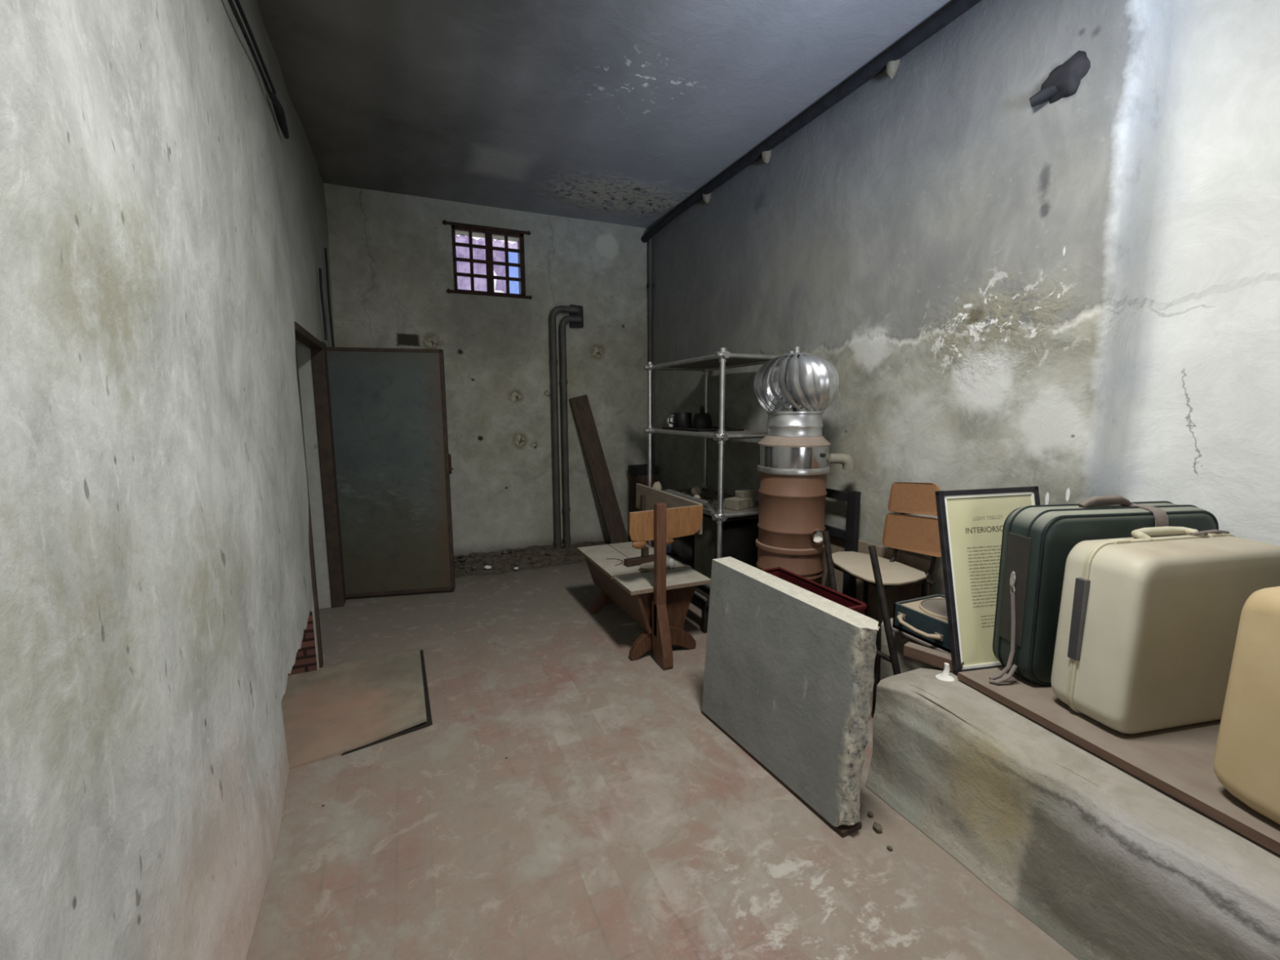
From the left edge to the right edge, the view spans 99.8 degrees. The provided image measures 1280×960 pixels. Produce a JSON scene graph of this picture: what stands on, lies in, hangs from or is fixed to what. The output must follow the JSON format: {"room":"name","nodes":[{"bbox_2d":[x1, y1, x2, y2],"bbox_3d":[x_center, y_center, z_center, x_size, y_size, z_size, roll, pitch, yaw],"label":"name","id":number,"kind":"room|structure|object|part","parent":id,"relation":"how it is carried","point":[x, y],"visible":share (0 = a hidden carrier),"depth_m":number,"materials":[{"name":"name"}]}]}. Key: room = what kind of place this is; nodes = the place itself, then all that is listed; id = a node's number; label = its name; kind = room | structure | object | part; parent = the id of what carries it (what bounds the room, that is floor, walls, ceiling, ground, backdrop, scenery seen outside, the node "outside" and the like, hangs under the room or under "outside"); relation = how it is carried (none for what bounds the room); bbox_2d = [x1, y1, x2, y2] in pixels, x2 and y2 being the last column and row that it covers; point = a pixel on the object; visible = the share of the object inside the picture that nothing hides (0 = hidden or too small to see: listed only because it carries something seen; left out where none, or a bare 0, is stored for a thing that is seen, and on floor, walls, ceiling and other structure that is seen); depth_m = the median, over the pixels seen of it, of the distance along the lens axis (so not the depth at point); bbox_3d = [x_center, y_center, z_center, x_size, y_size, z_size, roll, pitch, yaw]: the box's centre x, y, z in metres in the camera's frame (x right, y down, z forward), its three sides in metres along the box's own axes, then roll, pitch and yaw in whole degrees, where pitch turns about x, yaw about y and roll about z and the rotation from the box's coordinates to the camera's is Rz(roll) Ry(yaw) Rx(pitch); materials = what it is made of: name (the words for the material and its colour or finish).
{"room":"basement storage room","nodes":[
{"label":"basement storage room","id":0,"kind":"room"},
{"bbox_2d":[0,0,334,959],"bbox_3d":[-1.036,-0.294,0.788,0.302,3.420,8.727,-3,8,-23],"label":"wall","id":1,"kind":"structure","parent":0,"point":[163,237],"depth_m":1.20,"materials":[{"name":"paint"}]},
{"bbox_2d":[227,0,288,138],"bbox_3d":[-1.303,-1.716,1.525,0.046,0.118,3.022,-3,8,-23],"label":"cable","id":2,"kind":"object","parent":1,"relation":"attached to","point":[278,109],"visible":1,"depth_m":2.40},
{"bbox_2d":[318,267,327,340],"bbox_3d":[-2.295,-1.270,3.899,0.018,0.504,0.064,-3,8,-23],"label":"wire","id":3,"kind":"object","parent":1,"relation":"attached to","point":[319,268],"visible":1,"depth_m":3.89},
{"bbox_2d":[324,248,334,346],"bbox_3d":[-2.465,-1.396,4.280,0.018,0.850,0.070,-3,8,-23],"label":"wire","id":4,"kind":"object","parent":1,"relation":"attached to","point":[325,249],"visible":0.87,"depth_m":4.25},
{"bbox_2d":[293,321,455,667],"bbox_3d":[-1.828,0.032,3.655,0.931,1.980,1.248,-2,8,-12],"label":"door","id":5,"kind":"structure","parent":1,"relation":"in","point":[385,460],"depth_m":4.19,"materials":[{"name":"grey metal"}]},
{"bbox_3d":[-2.127,0.045,3.567,0.082,1.980,1.211,-3,8,-23],"label":"frame","id":6,"kind":"part","parent":5,"relation":"part of","materials":[{"name":"brown wood"}]},
{"bbox_2d":[323,182,651,558],"bbox_3d":[-1.344,-0.938,5.545,3.661,3.400,0.348,-3,8,-23],"label":"wall","id":7,"kind":"structure","parent":0,"point":[391,258],"depth_m":5.39,"materials":[{"name":"paint"}]},
{"bbox_2d":[442,219,532,299],"bbox_3d":[-1.456,-2.097,5.186,0.813,0.655,0.104,-3,8,-23],"label":"window","id":8,"kind":"structure","parent":7,"relation":"in","point":[488,231],"depth_m":5.18,"materials":[{"name":"metal"}]},
{"bbox_3d":[-1.444,-2.394,5.115,0.813,0.047,0.036,-3,8,-23],"label":"fixing rod","id":9,"kind":"part","parent":8,"relation":"part of","materials":[{"name":"metal"}]},
{"bbox_3d":[-1.442,-1.791,5.195,0.804,0.047,0.036,-3,8,-23],"label":"fixing rod","id":10,"kind":"part","parent":8,"relation":"part of","materials":[{"name":"metal"}]},
{"bbox_2d":[549,305,579,547],"bbox_3d":[-0.764,-0.516,5.610,0.329,2.503,0.113,-3,8,-23],"label":"pipe","id":11,"kind":"object","parent":7,"relation":"attached to","point":[562,308],"visible":0.94,"depth_m":5.50,"materials":[{"name":"grey metal"}]},
{"bbox_2d":[559,315,581,547],"bbox_3d":[-0.709,-0.474,5.640,0.247,2.412,0.112,-3,8,-23],"label":"pipe","id":12,"kind":"object","parent":7,"relation":"attached to","point":[563,381],"visible":0.94,"depth_m":5.55,"materials":[{"name":"grey metal"}]},
{"bbox_2d":[568,304,583,328],"bbox_3d":[-0.659,-1.681,5.555,0.141,0.227,0.075,-3,8,-23],"label":"plate","id":13,"kind":"object","parent":7,"relation":"attached to","point":[572,325],"visible":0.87,"depth_m":5.53,"materials":[{"name":"grey metal"}]},
{"bbox_2d":[647,238,654,361],"bbox_3d":[0.121,-0.935,5.942,0.070,3.280,0.054,-3,8,-23],"label":"pipe","id":14,"kind":"object","parent":7,"relation":"attached to","point":[650,286],"visible":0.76,"depth_m":5.78,"materials":[{"name":"black metal"}]},
{"bbox_2d":[256,0,955,228],"bbox_3d":[0.474,-2.137,1.258,4.166,0.100,9.427,-3,8,-23],"label":"ceiling","id":15,"kind":"structure","parent":0,"point":[619,112],"depth_m":3.20,"materials":[{"name":"grey paint"}]},
{"bbox_2d":[245,541,1078,959],"bbox_3d":[0.068,1.325,1.428,5.100,0.006,9.027,-3,8,-23],"label":"floor","id":16,"kind":"structure","parent":0,"point":[565,796],"depth_m":1.94,"materials":[{"name":"red concrete"}]},
{"bbox_2d":[280,648,432,770],"bbox_3d":[-1.495,1.137,2.765,0.771,0.036,1.025,-3,8,-23],"label":"floor hatch","id":17,"kind":"object","parent":16,"relation":"on","point":[344,708],"visible":0.88,"depth_m":2.72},
{"bbox_2d":[453,541,610,577],"bbox_3d":[-1.006,0.756,5.402,1.750,0.086,0.643,-3,8,-23],"label":"rubble","id":18,"kind":"object","parent":16,"relation":"on","point":[504,561],"visible":0.77,"depth_m":5.31,"materials":[{"name":"paint"}]},
{"bbox_2d":[484,565,491,568],"bbox_3d":[-1.416,0.811,5.008,0.068,0.035,0.044,-3,8,-23],"label":"chip","id":19,"kind":"object","parent":18,"relation":"on","point":[485,566],"visible":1,"depth_m":4.99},
{"bbox_2d":[568,394,628,543],"bbox_3d":[-0.423,-0.072,5.691,0.616,1.646,0.125,1,8,8],"label":"plank","id":20,"kind":"object","parent":18,"relation":"on","point":[580,406],"visible":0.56,"depth_m":5.67,"materials":[{"name":"brown wood"}]},
{"bbox_2d":[627,464,657,546],"bbox_3d":[0.034,0.285,5.859,0.250,0.885,0.250,-3,8,-23],"label":"wooden crate","id":21,"kind":"object","parent":16,"relation":"on","point":[638,473],"visible":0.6,"depth_m":5.74,"materials":[{"name":"brown wood"}]},
{"bbox_3d":[0.032,-0.112,5.806,0.250,0.085,0.250,-3,8,-23],"label":"lid","id":22,"kind":"part","parent":21,"relation":"part of","materials":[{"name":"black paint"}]},
{"bbox_2d":[577,483,711,670],"bbox_3d":[0.008,0.544,3.642,0.547,0.958,1.228,-3,8,-23],"label":"wooden bench","id":23,"kind":"object","parent":16,"relation":"on","point":[659,600],"visible":0.97,"depth_m":3.29,"materials":[{"name":"brown wood"}]},
{"bbox_2d":[623,546,653,567],"bbox_3d":[0.025,0.511,3.670,0.280,0.115,0.056,-5,9,-30],"label":"wood offcut","id":24,"kind":"object","parent":23,"relation":"on","point":[645,557],"visible":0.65,"depth_m":3.65,"materials":[{"name":"brown wood"}]},
{"bbox_2d":[638,561,667,571],"bbox_3d":[0.093,0.564,3.524,0.203,0.062,0.122,-3,8,-23],"label":"lump","id":25,"kind":"object","parent":23,"relation":"on","point":[648,566],"visible":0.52,"depth_m":3.48,"materials":[{"name":"stone"}]},
{"bbox_3d":[0.157,0.253,3.162,0.477,0.184,0.018,-3,8,-23],"label":"backrest","id":26,"kind":"part","parent":23,"relation":"part of","materials":[{"name":"brown wood"}]},
{"bbox_3d":[0.175,0.179,3.720,0.022,0.190,0.990,-3,8,-23],"label":"backrest","id":27,"kind":"part","parent":23,"relation":"part of","materials":[{"name":"brown wood"}]},
{"bbox_2d":[667,558,675,568],"bbox_3d":[0.204,0.551,3.558,0.052,0.072,0.053,3,8,23],"label":"lump","id":28,"kind":"object","parent":23,"relation":"on","point":[671,564],"visible":1,"depth_m":3.54,"materials":[{"name":"white stone"}]},
{"bbox_2d":[692,586,709,632],"bbox_3d":[0.266,0.844,4.023,0.086,0.260,0.990,-3,8,-23],"label":"steel angle","id":29,"kind":"object","parent":16,"relation":"on","point":[700,596],"visible":0.27,"depth_m":3.62,"materials":[{"name":"black metal"}]},
{"bbox_3d":[0.236,0.727,3.995,0.022,0.021,0.990,-3,8,-23],"label":"edge rod","id":30,"kind":"part","parent":29,"relation":"part of","materials":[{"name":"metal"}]},
{"bbox_2d":[643,347,794,589],"bbox_3d":[0.564,-0.001,4.223,0.650,1.881,1.240,-3,8,-23],"label":"metal shelving","id":31,"kind":"object","parent":16,"relation":"on","point":[722,360],"visible":0.42,"depth_m":3.91,"materials":[{"name":"metal"}]},
{"bbox_3d":[0.085,-0.042,4.635,0.036,1.856,0.036,-3,8,-23],"label":"post","id":32,"kind":"part","parent":31,"relation":"part of","materials":[{"name":"metal"}]},
{"bbox_2d":[652,481,662,490],"bbox_3d":[0.142,0.073,4.577,0.088,0.128,0.072,-3,8,-23],"label":"stone","id":33,"kind":"object","parent":31,"relation":"on","point":[657,485],"visible":0.59,"depth_m":4.55,"materials":[{"name":"beige stone"}]},
{"bbox_2d":[666,415,673,426],"bbox_3d":[0.284,-0.495,4.590,0.110,0.111,0.024,-3,8,-23],"label":"disc","id":34,"kind":"object","parent":31,"relation":"on","point":[669,424],"visible":0.37,"depth_m":4.57,"materials":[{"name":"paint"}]},
{"bbox_2d":[666,537,676,555],"bbox_3d":[0.247,0.558,4.584,0.161,0.186,0.250,-3,8,-23],"label":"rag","id":35,"kind":"object","parent":31,"relation":"on","point":[668,549],"visible":0.18,"depth_m":4.51,"materials":[{"name":"fabric"}]},
{"bbox_3d":[0.335,-0.957,4.623,0.550,0.032,0.032,-3,8,-23],"label":"rail","id":36,"kind":"part","parent":31,"relation":"part of","materials":[{"name":"metal"}]},
{"bbox_3d":[0.310,-0.352,4.066,0.032,0.032,1.140,-3,8,-23],"label":"rail","id":37,"kind":"part","parent":31,"relation":"part of","materials":[{"name":"metal"}]},
{"bbox_2d":[671,534,693,563],"bbox_3d":[0.460,0.543,4.362,0.380,0.268,0.423,-3,8,-23],"label":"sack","id":38,"kind":"object","parent":31,"relation":"on","point":[683,546],"visible":0.37,"depth_m":4.27,"materials":[{"name":"fabric"}]},
{"bbox_3d":[0.308,-0.873,3.996,0.032,0.032,1.140,-3,8,-23],"label":"rail","id":39,"kind":"part","parent":31,"relation":"part of","materials":[{"name":"metal"}]},
{"bbox_3d":[0.566,0.676,4.313,0.526,0.012,1.116,-3,8,-23],"label":"shelf","id":40,"kind":"part","parent":31,"relation":"part of","materials":[{"name":"grey metal"}]},
{"bbox_2d":[666,488,711,509],"bbox_3d":[0.352,0.137,3.951,0.066,0.056,0.620,-3,8,-23],"label":"tube","id":41,"kind":"object","parent":31,"relation":"on","point":[707,504],"visible":0.63,"depth_m":3.83,"materials":[{"name":"metal"}]},
{"bbox_2d":[690,484,702,495],"bbox_3d":[0.461,0.090,4.363,0.098,0.105,0.079,-3,8,-23],"label":"stone","id":42,"kind":"object","parent":31,"relation":"on","point":[696,490],"visible":0.87,"depth_m":4.34,"materials":[{"name":"grey stone"}]},
{"bbox_2d":[672,488,732,505],"bbox_3d":[0.521,0.130,4.338,0.463,0.028,0.778,-3,8,-23],"label":"rubble","id":43,"kind":"object","parent":31,"relation":"on","point":[703,489],"visible":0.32,"depth_m":4.28,"materials":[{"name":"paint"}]},
{"bbox_2d":[662,426,743,431],"bbox_3d":[0.491,-0.412,4.335,0.410,0.018,0.600,-3,8,-23],"label":"tray","id":44,"kind":"object","parent":31,"relation":"on","point":[713,428],"visible":0.67,"depth_m":4.12,"materials":[{"name":"black plastic"}]},
{"bbox_2d":[668,412,692,428],"bbox_3d":[0.348,-0.497,4.487,0.174,0.130,0.150,-8,11,-44],"label":"pot","id":45,"kind":"object","parent":44,"relation":"on","point":[681,420],"visible":0.98,"depth_m":4.43,"materials":[{"name":"metal"}]},
{"bbox_3d":[0.263,-0.495,4.483,0.052,0.080,0.017,-1,8,-9],"label":"handle","id":46,"kind":"part","parent":45,"relation":"part of","materials":[{"name":"black plastic"}]},
{"bbox_2d":[692,404,712,429],"bbox_3d":[0.500,-0.507,4.337,0.164,0.188,0.164,-3,8,-23],"label":"jug","id":47,"kind":"object","parent":44,"relation":"on","point":[701,420],"visible":0.99,"depth_m":4.28,"materials":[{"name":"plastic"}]},
{"bbox_3d":[0.500,-0.563,4.330,0.034,0.075,0.157,0,8,4],"label":"handle","id":48,"kind":"part","parent":47,"relation":"part of","materials":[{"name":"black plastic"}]},
{"bbox_3d":[0.313,0.699,4.206,0.032,0.032,1.140,-3,8,-23],"label":"rail","id":49,"kind":"part","parent":31,"relation":"part of","materials":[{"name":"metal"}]},
{"bbox_3d":[0.590,-0.072,4.851,0.036,1.856,0.036,-3,8,-23],"label":"post","id":50,"kind":"part","parent":31,"relation":"part of","materials":[{"name":"metal"}]},
{"bbox_3d":[0.311,0.178,4.137,0.032,0.032,1.140,-3,8,-23],"label":"rail","id":51,"kind":"part","parent":31,"relation":"part of","materials":[{"name":"metal"}]},
{"bbox_3d":[0.562,-0.375,4.173,0.526,0.012,1.116,-3,8,-23],"label":"shelf","id":52,"kind":"part","parent":31,"relation":"part of","materials":[{"name":"grey metal"}]},
{"bbox_3d":[0.564,0.155,4.244,0.526,0.012,1.116,-3,8,-23],"label":"shelf","id":53,"kind":"part","parent":31,"relation":"part of","materials":[{"name":"grey metal"}]},
{"bbox_3d":[0.561,-0.896,4.103,0.526,0.012,1.116,-3,8,-23],"label":"shelf","id":54,"kind":"part","parent":31,"relation":"part of","materials":[{"name":"grey metal"}]},
{"bbox_3d":[0.537,0.095,3.598,0.036,1.856,0.036,-3,8,-23],"label":"post","id":55,"kind":"part","parent":31,"relation":"part of","materials":[{"name":"metal"}]},
{"bbox_2d":[693,513,759,578],"bbox_3d":[0.706,0.475,3.969,0.500,0.476,0.370,-3,8,-23],"label":"metal box","id":56,"kind":"object","parent":31,"relation":"on","point":[740,535],"visible":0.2,"depth_m":3.83,"materials":[{"name":"black metal"}]},
{"bbox_3d":[0.813,-0.904,4.212,0.032,0.032,1.140,-3,8,-23],"label":"rail","id":57,"kind":"part","parent":31,"relation":"part of","materials":[{"name":"metal"}]},
{"bbox_2d":[724,496,755,511],"bbox_3d":[0.717,0.162,3.851,0.223,0.075,0.114,-7,10,-43],"label":"brick","id":58,"kind":"object","parent":31,"relation":"on","point":[735,503],"visible":0.89,"depth_m":3.79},
{"bbox_2d":[735,488,757,497],"bbox_3d":[0.765,0.098,3.879,0.144,0.045,0.083,-4,9,-29],"label":"brick","id":59,"kind":"object","parent":58,"relation":"on","point":[741,493],"visible":1,"depth_m":3.85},
{"bbox_3d":[0.790,0.232,3.726,0.550,0.032,0.032,-3,8,-23],"label":"rail","id":60,"kind":"part","parent":31,"relation":"part of","materials":[{"name":"metal"}]},
{"bbox_3d":[0.788,-0.299,3.655,0.550,0.032,0.032,-3,8,-23],"label":"rail","id":61,"kind":"part","parent":31,"relation":"part of","materials":[{"name":"metal"}]},
{"bbox_3d":[0.787,-0.820,3.585,0.550,0.032,0.032,-3,8,-23],"label":"rail","id":62,"kind":"part","parent":31,"relation":"part of","materials":[{"name":"metal"}]},
{"bbox_2d":[702,556,879,837],"bbox_3d":[0.579,0.817,2.252,0.155,0.780,0.899,-4,9,-27],"label":"concrete slab","id":63,"kind":"object","parent":16,"relation":"on","point":[788,677],"visible":1,"depth_m":2.10,"materials":[{"name":"grey concrete"}]},
{"bbox_2d":[755,435,855,584],"bbox_3d":[0.957,0.402,3.221,0.532,1.346,0.416,4,9,28],"label":"chimney flue","id":64,"kind":"object","parent":16,"relation":"on","point":[793,471],"visible":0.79,"depth_m":3.06,"materials":[{"name":"brown ceramic"}]},
{"bbox_3d":[0.904,-0.238,3.164,0.414,0.063,0.414,-3,8,-23],"label":"cone lid","id":65,"kind":"part","parent":64,"relation":"part of","materials":[{"name":"beige metal"}]},
{"bbox_2d":[754,346,839,436],"bbox_3d":[0.903,-0.513,3.127,0.475,0.505,0.475,-3,8,-23],"label":"ventilator","id":66,"kind":"object","parent":64,"relation":"on","point":[806,380],"visible":1,"depth_m":3.00,"materials":[{"name":"metal"}]},
{"bbox_3d":[1.010,0.318,3.079,0.080,0.084,0.090,1,8,7],"label":"spout","id":67,"kind":"part","parent":64,"relation":"part of","materials":[{"name":"silver metal"}]},
{"bbox_2d":[761,567,869,615],"bbox_3d":[0.825,0.835,2.722,0.180,0.619,0.640,-3,8,-23],"label":"bin","id":68,"kind":"object","parent":16,"relation":"on","point":[855,605],"visible":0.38,"depth_m":2.69,"materials":[{"name":"plastic"}]},
{"bbox_2d":[824,488,861,599],"bbox_3d":[1.214,0.538,3.498,0.035,1.000,0.475,-3,8,-23],"label":"wooden rack","id":69,"kind":"object","parent":16,"relation":"on","point":[851,535],"visible":0.36,"depth_m":3.29,"materials":[{"name":"black paint"}]},
{"bbox_3d":[1.212,0.323,3.471,0.025,0.055,0.400,-3,8,-23],"label":"rail","id":70,"kind":"part","parent":69,"relation":"part of","materials":[{"name":"black paint"}]},
{"bbox_3d":[1.211,0.085,3.439,0.025,0.055,0.400,-3,8,-23],"label":"rail","id":71,"kind":"part","parent":69,"relation":"part of","materials":[{"name":"black paint"}]},
{"bbox_2d":[822,530,901,675],"bbox_3d":[1.056,0.729,2.512,0.060,0.893,0.590,-3,8,-23],"label":"frame","id":72,"kind":"object","parent":16,"relation":"on","point":[893,658],"visible":0.45,"depth_m":2.40,"materials":[{"name":"black metal"}]},
{"bbox_2d":[866,810,873,816],"bbox_3d":[0.854,1.238,1.997,0.022,0.015,0.022,-3,8,-23],"label":"crumb","id":73,"kind":"object","parent":16,"relation":"on","point":[869,813],"visible":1,"depth_m":1.99,"materials":[{"name":"paint"}]},
{"bbox_2d":[822,535,931,620],"bbox_3d":[1.311,0.705,3.378,0.018,0.700,1.100,-3,8,-23],"label":"board","id":74,"kind":"object","parent":16,"relation":"on","point":[899,593],"visible":0.14,"depth_m":3.11,"materials":[{"name":"wood"}]},
{"bbox_2d":[872,821,882,832],"bbox_3d":[0.850,1.243,1.930,0.032,0.021,0.037,-3,8,-23],"label":"crumb","id":75,"kind":"object","parent":16,"relation":"on","point":[877,827],"visible":1,"depth_m":1.92,"materials":[{"name":"paint"}]},
{"bbox_2d":[824,482,941,717],"bbox_3d":[1.252,0.559,2.856,0.465,1.131,0.648,-3,8,-23],"label":"chair","id":76,"kind":"object","parent":16,"relation":"on","point":[917,534],"visible":0.62,"depth_m":2.77,"materials":[{"name":"brown wood"}]},
{"bbox_3d":[1.022,0.779,3.042,0.110,0.648,0.026,3,8,21],"label":"leg","id":77,"kind":"part","parent":76,"relation":"part of","materials":[{"name":"black metal"}]},
{"bbox_3d":[1.331,0.759,3.185,0.026,0.648,0.097,5,9,33],"label":"leg","id":78,"kind":"part","parent":76,"relation":"part of","materials":[{"name":"black metal"}]},
{"bbox_3d":[1.160,0.834,2.626,0.026,0.648,0.110,3,8,21],"label":"leg","id":79,"kind":"part","parent":76,"relation":"part of","materials":[{"name":"black metal"}]},
{"bbox_3d":[1.223,0.462,2.879,0.385,0.014,0.560,-3,8,-23],"label":"seat","id":80,"kind":"part","parent":76,"relation":"part of","materials":[{"name":"beige wood"}]},
{"bbox_3d":[1.270,0.281,2.818,0.376,0.442,0.486,-3,8,-23],"label":"seat frame","id":81,"kind":"part","parent":76,"relation":"part of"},
{"bbox_3d":[1.408,0.279,2.783,0.032,0.230,0.466,-2,8,-11],"label":"backrest","id":82,"kind":"part","parent":76,"relation":"part of","materials":[{"name":"orange wood"}]},
{"bbox_3d":[1.413,0.096,2.784,0.029,0.195,0.385,-2,8,-11],"label":"backrest","id":83,"kind":"part","parent":76,"relation":"part of","materials":[{"name":"orange wood"}]},
{"bbox_3d":[1.479,0.807,2.819,0.066,0.647,0.026,-5,9,-30],"label":"leg","id":84,"kind":"part","parent":76,"relation":"part of","materials":[{"name":"black metal"}]},
{"bbox_2d":[865,617,1279,959],"bbox_3d":[2.352,1.206,0.447,1.325,0.477,5.060,-3,8,-23],"label":"wall","id":85,"kind":"structure","parent":16,"relation":"on","point":[1107,863],"depth_m":1.52,"materials":[{"name":"grey concrete"}]},
{"bbox_2d":[891,593,951,654],"bbox_3d":[1.354,0.643,2.411,0.358,0.140,0.326,-3,8,-23],"label":"record player","id":86,"kind":"object","parent":85,"relation":"on","point":[923,620],"visible":0.6,"depth_m":2.38},
{"bbox_3d":[1.190,0.620,2.452,0.008,0.028,0.040,-3,8,-23],"label":"handle mount","id":87,"kind":"part","parent":86,"relation":"part of","materials":[{"name":"metal"}]},
{"bbox_3d":[1.211,0.643,2.357,0.054,0.046,0.214,-3,8,-23],"label":"handle","id":88,"kind":"part","parent":86,"relation":"part of","materials":[{"name":"beige plastic"}]},
{"bbox_3d":[1.391,0.579,2.407,0.244,0.012,0.244,-3,8,-23],"label":"platter","id":89,"kind":"part","parent":86,"relation":"part of","materials":[{"name":"beige plastic"}]},
{"bbox_3d":[1.266,0.664,2.282,0.008,0.028,0.040,-3,8,-23],"label":"handle mount","id":90,"kind":"part","parent":86,"relation":"part of","materials":[{"name":"metal"}]},
{"bbox_2d":[903,641,964,671],"bbox_3d":[1.187,0.718,2.178,0.050,0.050,0.220,-7,10,-41],"label":"wood block","id":91,"kind":"object","parent":85,"relation":"on","point":[931,656],"visible":0.79,"depth_m":2.18,"materials":[{"name":"brown wood"}]},
{"bbox_2d":[935,662,954,681],"bbox_3d":[1.174,0.730,2.061,0.069,0.060,0.069,-3,8,-23],"label":"drip","id":92,"kind":"object","parent":85,"relation":"on","point":[944,676],"visible":1,"depth_m":2.05,"materials":[{"name":"white wax"}]},
{"bbox_2d":[934,485,1040,675],"bbox_3d":[1.427,0.390,2.154,0.470,0.709,0.179,-2,8,-10],"label":"framed document","id":93,"kind":"object","parent":85,"relation":"on","point":[971,522],"visible":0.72,"depth_m":2.13,"materials":[{"name":"paper"}]},
{"bbox_2d":[957,666,1279,854],"bbox_3d":[1.855,0.822,1.406,0.980,0.029,1.690,-3,8,-23],"label":"wooden board","id":94,"kind":"object","parent":85,"relation":"on","point":[1178,762],"visible":0.48,"depth_m":1.58,"materials":[{"name":"brown wood"}]},
{"bbox_2d":[988,494,1218,684],"bbox_3d":[1.673,0.394,1.991,0.842,0.675,0.196,-1,8,-8],"label":"suitcase","id":95,"kind":"object","parent":94,"relation":"on","point":[1037,541],"visible":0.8,"depth_m":1.90,"materials":[{"name":"leather"}]},
{"bbox_3d":[1.355,0.394,1.947,0.008,0.400,0.095,-1,8,-8],"label":"panel","id":96,"kind":"part","parent":95,"relation":"part of","materials":[{"name":"green leather"}]},
{"bbox_3d":[1.699,0.081,1.964,0.212,0.049,0.036,-1,8,-8],"label":"handle","id":97,"kind":"part","parent":95,"relation":"part of","materials":[{"name":"brown leather"}]},
{"bbox_2d":[1050,526,1279,733],"bbox_3d":[1.718,0.465,1.755,0.672,0.599,0.240,-2,8,-12],"label":"suitcase","id":98,"kind":"object","parent":94,"relation":"on","point":[1148,626],"visible":0.94,"depth_m":1.63,"materials":[{"name":"beige plastic"}]},
{"bbox_3d":[1.726,0.178,1.776,0.248,0.035,0.071,-2,8,-12],"label":"handle","id":99,"kind":"part","parent":98,"relation":"part of","materials":[{"name":"beige plastic"}]},
{"bbox_3d":[1.887,0.174,1.785,0.163,0.022,0.028,-2,8,-17],"label":"cord","id":100,"kind":"part","parent":98,"relation":"part of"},
{"bbox_2d":[1213,586,1279,824],"bbox_3d":[1.794,0.506,1.325,0.663,0.621,0.250,-2,8,-15],"label":"suitcase","id":101,"kind":"object","parent":94,"relation":"on","point":[1246,757],"visible":1,"depth_m":1.30,"materials":[{"name":"beige plastic"}]},
{"bbox_2d":[651,0,1279,595],"bbox_3d":[1.993,-0.489,2.110,0.307,3.400,8.879,-4,9,-27],"label":"wall","id":102,"kind":"structure","parent":0,"point":[1076,297],"depth_m":2.37,"materials":[{"name":"paint"}]},
{"bbox_2d":[641,0,982,242],"bbox_3d":[1.127,-2.279,3.324,0.137,0.151,5.305,-3,8,-23],"label":"conduit","id":103,"kind":"object","parent":102,"relation":"attached to","point":[890,60],"visible":1,"depth_m":3.19,"materials":[{"name":"black metal"}]},
{"bbox_2d":[1029,50,1090,106],"bbox_3d":[1.715,-1.625,2.189,0.078,0.158,0.211,-6,9,-36],"label":"pipe stub","id":104,"kind":"object","parent":102,"relation":"attached to","point":[1064,80],"visible":0.98,"depth_m":2.17,"materials":[{"name":"grey metal"}]}
]}

